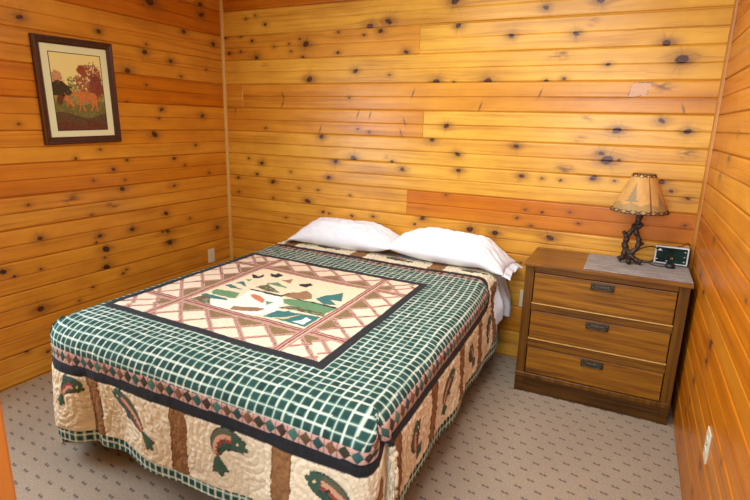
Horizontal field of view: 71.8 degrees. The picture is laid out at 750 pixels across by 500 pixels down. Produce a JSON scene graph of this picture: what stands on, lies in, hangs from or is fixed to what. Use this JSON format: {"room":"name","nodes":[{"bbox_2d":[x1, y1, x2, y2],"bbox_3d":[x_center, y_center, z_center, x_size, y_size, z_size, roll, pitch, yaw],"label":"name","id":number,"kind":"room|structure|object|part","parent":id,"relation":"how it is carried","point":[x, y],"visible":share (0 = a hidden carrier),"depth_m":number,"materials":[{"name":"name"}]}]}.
{"room":"hotel room","nodes":[
{"label":"hotel room","id":0,"kind":"room"},
{"bbox_2d":[0,0,229,391],"bbox_3d":[-1.694,-0.597,3.336,0.012,2.520,2.120,8,15,25],"label":"wall","id":1,"kind":"structure","parent":0,"point":[83,225],"depth_m":3.33,"materials":[{"name":"brown wood"}]},
{"bbox_2d":[28,33,121,144],"bbox_3d":[-1.748,-0.935,3.069,0.024,0.614,0.519,8,17,25],"label":"framed picture","id":2,"kind":"object","parent":1,"relation":"attached to","point":[75,78],"visible":1,"depth_m":3.05,"materials":[{"name":"multicoloured paper"}]},
{"bbox_2d":[48,51,106,129],"bbox_3d":[-1.752,-0.933,3.071,0.001,0.428,0.315,8,17,25],"label":"print","id":3,"kind":"object","parent":2,"relation":"attached to","point":[76,79],"depth_m":3.06},
{"bbox_2d":[208,248,214,262],"bbox_3d":[-1.340,0.046,4.247,0.011,0.115,0.071,8,15,25],"label":"wall outlet","id":4,"kind":"object","parent":1,"relation":"attached to","point":[211,255],"visible":1,"depth_m":4.24,"materials":[{"name":"beige plastic"}]},
{"bbox_2d":[0,353,681,499],"bbox_3d":[-0.759,1.119,1.848,3.415,0.050,4.620,8,15,25],"label":"floor","id":5,"kind":"structure","parent":0,"point":[503,442],"depth_m":2.44,"materials":[{"name":"beige carpet"}]},
{"bbox_2d":[514,247,693,424],"bbox_3d":[1.288,0.459,3.001,0.821,0.786,0.448,8,15,25],"label":"dresser","id":6,"kind":"object","parent":5,"relation":"on","point":[608,341],"visible":0.98,"depth_m":2.82,"materials":[{"name":"brown wood"}]},
{"bbox_3d":[0.954,0.369,3.161,0.048,0.667,0.418,8,15,25],"label":"panel","id":7,"kind":"part","parent":6,"relation":"part of","materials":[{"name":"brown wood"}]},
{"bbox_3d":[1.196,0.631,2.857,0.116,0.039,0.006,8,15,25],"label":"handle","id":8,"kind":"part","parent":6,"relation":"part of","materials":[{"name":"grey metal"}]},
{"bbox_3d":[1.190,0.635,2.847,0.112,0.027,0.021,8,15,25],"label":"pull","id":9,"kind":"part","parent":6,"relation":"part of","materials":[{"name":"grey metal"}]},
{"bbox_3d":[1.194,0.632,2.853,0.094,0.027,0.003,8,15,25],"label":"plate","id":10,"kind":"part","parent":6,"relation":"part of","materials":[{"name":"black metal"}]},
{"bbox_3d":[1.282,0.731,3.074,0.807,0.026,0.426,8,15,25],"label":"moulding","id":11,"kind":"part","parent":6,"relation":"part of","materials":[{"name":"brown wood"}]},
{"bbox_3d":[1.198,0.677,2.882,0.697,0.158,0.021,8,15,25],"label":"drawer","id":12,"kind":"part","parent":6,"relation":"part of","materials":[{"name":"brown wood"}]},
{"bbox_3d":[1.209,0.569,2.871,0.703,0.050,0.062,8,15,25],"label":"drawer rail","id":13,"kind":"part","parent":6,"relation":"part of","materials":[{"name":"brown wood"}]},
{"bbox_3d":[1.202,0.416,2.804,0.116,0.039,0.006,8,15,25],"label":"handle","id":14,"kind":"part","parent":6,"relation":"part of","materials":[{"name":"grey metal"}]},
{"bbox_3d":[1.196,0.420,2.794,0.112,0.027,0.021,8,15,25],"label":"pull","id":15,"kind":"part","parent":6,"relation":"part of","materials":[{"name":"grey metal"}]},
{"bbox_3d":[1.200,0.417,2.800,0.094,0.027,0.003,8,15,25],"label":"plate","id":16,"kind":"part","parent":6,"relation":"part of","materials":[{"name":"black metal"}]},
{"bbox_3d":[1.204,0.463,2.829,0.697,0.161,0.021,8,15,25],"label":"drawer","id":17,"kind":"part","parent":6,"relation":"part of","materials":[{"name":"brown wood"}]},
{"bbox_3d":[1.214,0.358,2.819,0.703,0.041,0.062,8,15,25],"label":"drawer rail","id":18,"kind":"part","parent":6,"relation":"part of","materials":[{"name":"brown wood"}]},
{"bbox_3d":[1.207,0.199,2.750,0.116,0.039,0.006,8,15,25],"label":"handle","id":19,"kind":"part","parent":6,"relation":"part of","materials":[{"name":"grey metal"}]},
{"bbox_3d":[1.202,0.203,2.741,0.112,0.027,0.021,8,15,25],"label":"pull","id":20,"kind":"part","parent":6,"relation":"part of","materials":[{"name":"grey metal"}]},
{"bbox_3d":[1.206,0.200,2.747,0.094,0.027,0.003,8,15,25],"label":"plate","id":21,"kind":"part","parent":6,"relation":"part of","materials":[{"name":"black metal"}]},
{"bbox_3d":[1.209,0.252,2.777,0.697,0.172,0.021,8,15,25],"label":"drawer","id":22,"kind":"part","parent":6,"relation":"part of","materials":[{"name":"brown wood"}]},
{"bbox_3d":[1.214,0.148,2.755,0.703,0.032,0.028,8,15,25],"label":"rail","id":23,"kind":"part","parent":6,"relation":"part of","materials":[{"name":"brown wood"}]},
{"bbox_2d":[583,253,693,283],"bbox_3d":[1.438,0.094,2.849,0.514,0.002,0.392,8,15,25],"label":"placemat","id":24,"kind":"object","parent":6,"relation":"on","point":[605,263],"visible":0.76,"depth_m":2.81,"materials":[{"name":"grey fabric"}]},
{"bbox_2d":[610,173,669,264],"bbox_3d":[1.450,-0.169,2.858,0.295,0.502,0.295,12,17,36],"label":"table lamp","id":25,"kind":"object","parent":24,"relation":"on","point":[642,195],"visible":1,"depth_m":2.76,"materials":[{"name":"brown metal"}]},
{"bbox_3d":[1.454,-0.312,2.823,0.290,0.203,0.287,8,15,25],"label":"lamp shade","id":26,"kind":"part","parent":25,"relation":"part of","materials":[{"name":"beige paper"}]},
{"bbox_2d":[649,263,674,268],"bbox_3d":[1.583,0.081,2.860,0.129,0.024,0.050,9,16,29],"label":"plug adapter","id":27,"kind":"object","parent":24,"relation":"on","point":[667,265],"visible":1,"depth_m":2.83,"materials":[{"name":"black plastic"}]},
{"bbox_2d":[642,243,690,266],"bbox_3d":[1.613,0.014,2.922,0.298,0.125,0.080,7,15,22],"label":"alarm clock","id":28,"kind":"object","parent":24,"relation":"on","point":[678,256],"visible":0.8,"depth_m":2.88,"materials":[{"name":"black plastic"}]},
{"bbox_3d":[1.655,0.031,2.893,0.166,0.101,0.034,9,16,28],"label":"casing","id":29,"kind":"part","parent":28,"relation":"part of","materials":[{"name":"white plastic"}]},
{"bbox_3d":[1.630,0.466,2.839,0.048,0.667,0.418,8,15,25],"label":"panel","id":30,"kind":"part","parent":6,"relation":"part of","materials":[{"name":"brown wood"}]},
{"bbox_3d":[-0.332,0.522,2.956,1.640,0.600,1.935,8,15,25],"label":"bed","id":31,"kind":"object","parent":5,"relation":"on","visible":0},
{"bbox_2d":[50,240,498,499],"bbox_3d":[-0.402,0.561,2.815,1.873,0.721,1.998,8,15,25],"label":"quilt","id":32,"kind":"object","parent":31,"relation":"on","point":[291,369],"visible":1,"depth_m":2.08,"materials":[{"name":"fabric"}]},
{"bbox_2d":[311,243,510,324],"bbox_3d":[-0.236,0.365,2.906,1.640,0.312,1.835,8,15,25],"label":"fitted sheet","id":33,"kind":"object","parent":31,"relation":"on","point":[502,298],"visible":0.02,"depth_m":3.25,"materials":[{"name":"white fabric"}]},
{"bbox_2d":[284,217,399,251],"bbox_3d":[-0.227,-0.120,3.736,0.874,0.213,0.288,8,15,25],"label":"pillow","id":34,"kind":"object","parent":33,"relation":"on","point":[366,236],"visible":0.94,"depth_m":3.61,"materials":[{"name":"white fabric"}]},
{"bbox_2d":[385,227,523,280],"bbox_3d":[0.504,-0.016,3.372,0.865,0.238,0.304,9,16,28],"label":"pillow","id":35,"kind":"object","parent":33,"relation":"on","point":[433,244],"visible":1,"depth_m":3.26,"materials":[{"name":"white fabric"}]},
{"bbox_2d":[223,0,738,357],"bbox_3d":[0.296,-0.595,3.543,3.415,2.520,0.012,8,15,25],"label":"wall","id":36,"kind":"structure","parent":0,"point":[520,125],"depth_m":3.32,"materials":[{"name":"brown wood"}]},
{"bbox_2d":[219,0,233,259],"bbox_3d":[-1.211,-0.809,4.247,0.021,2.520,0.021,8,15,25],"label":"trim","id":37,"kind":"structure","parent":36,"relation":"attached to","point":[221,11],"depth_m":4.19,"materials":[{"name":"brown wood"}]},
{"bbox_2d":[519,290,523,306],"bbox_3d":[0.982,0.321,3.393,0.071,0.115,0.011,8,15,25],"label":"wall outlet","id":38,"kind":"object","parent":36,"relation":"attached to","point":[521,291],"visible":0.22,"depth_m":3.40,"materials":[{"name":"beige plastic"}]},
{"bbox_2d":[688,0,738,272],"bbox_3d":[1.793,-0.376,2.818,0.019,2.520,0.019,8,15,25],"label":"trim","id":39,"kind":"structure","parent":36,"relation":"attached to","point":[736,2],"depth_m":2.75,"materials":[{"name":"orange wood"}]},
{"bbox_2d":[671,0,749,499],"bbox_3d":[1.131,-0.065,1.486,0.012,2.520,3.050,8,15,25],"label":"wall","id":40,"kind":"structure","parent":0,"point":[711,388],"depth_m":2.04,"materials":[{"name":"brown wood"}]},
{"bbox_2d":[703,426,711,464],"bbox_3d":[1.179,0.693,1.842,0.011,0.115,0.071,8,15,25],"label":"wall outlet","id":41,"kind":"object","parent":40,"relation":"attached to","point":[708,439],"visible":1,"depth_m":1.82,"materials":[{"name":"beige plastic"}]},
{"bbox_3d":[-0.072,-0.869,0.272,1.315,0.440,0.011,8,15,25],"label":"wall","id":42,"kind":"structure","parent":0,"visible":0},
{"bbox_2d":[0,400,16,499],"bbox_3d":[-0.166,0.333,0.524,1.238,2.140,0.176,8,15,25],"label":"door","id":43,"kind":"structure","parent":42,"relation":"in","point":[7,488],"depth_m":0.80,"materials":[{"name":"orange wood"}]}
]}

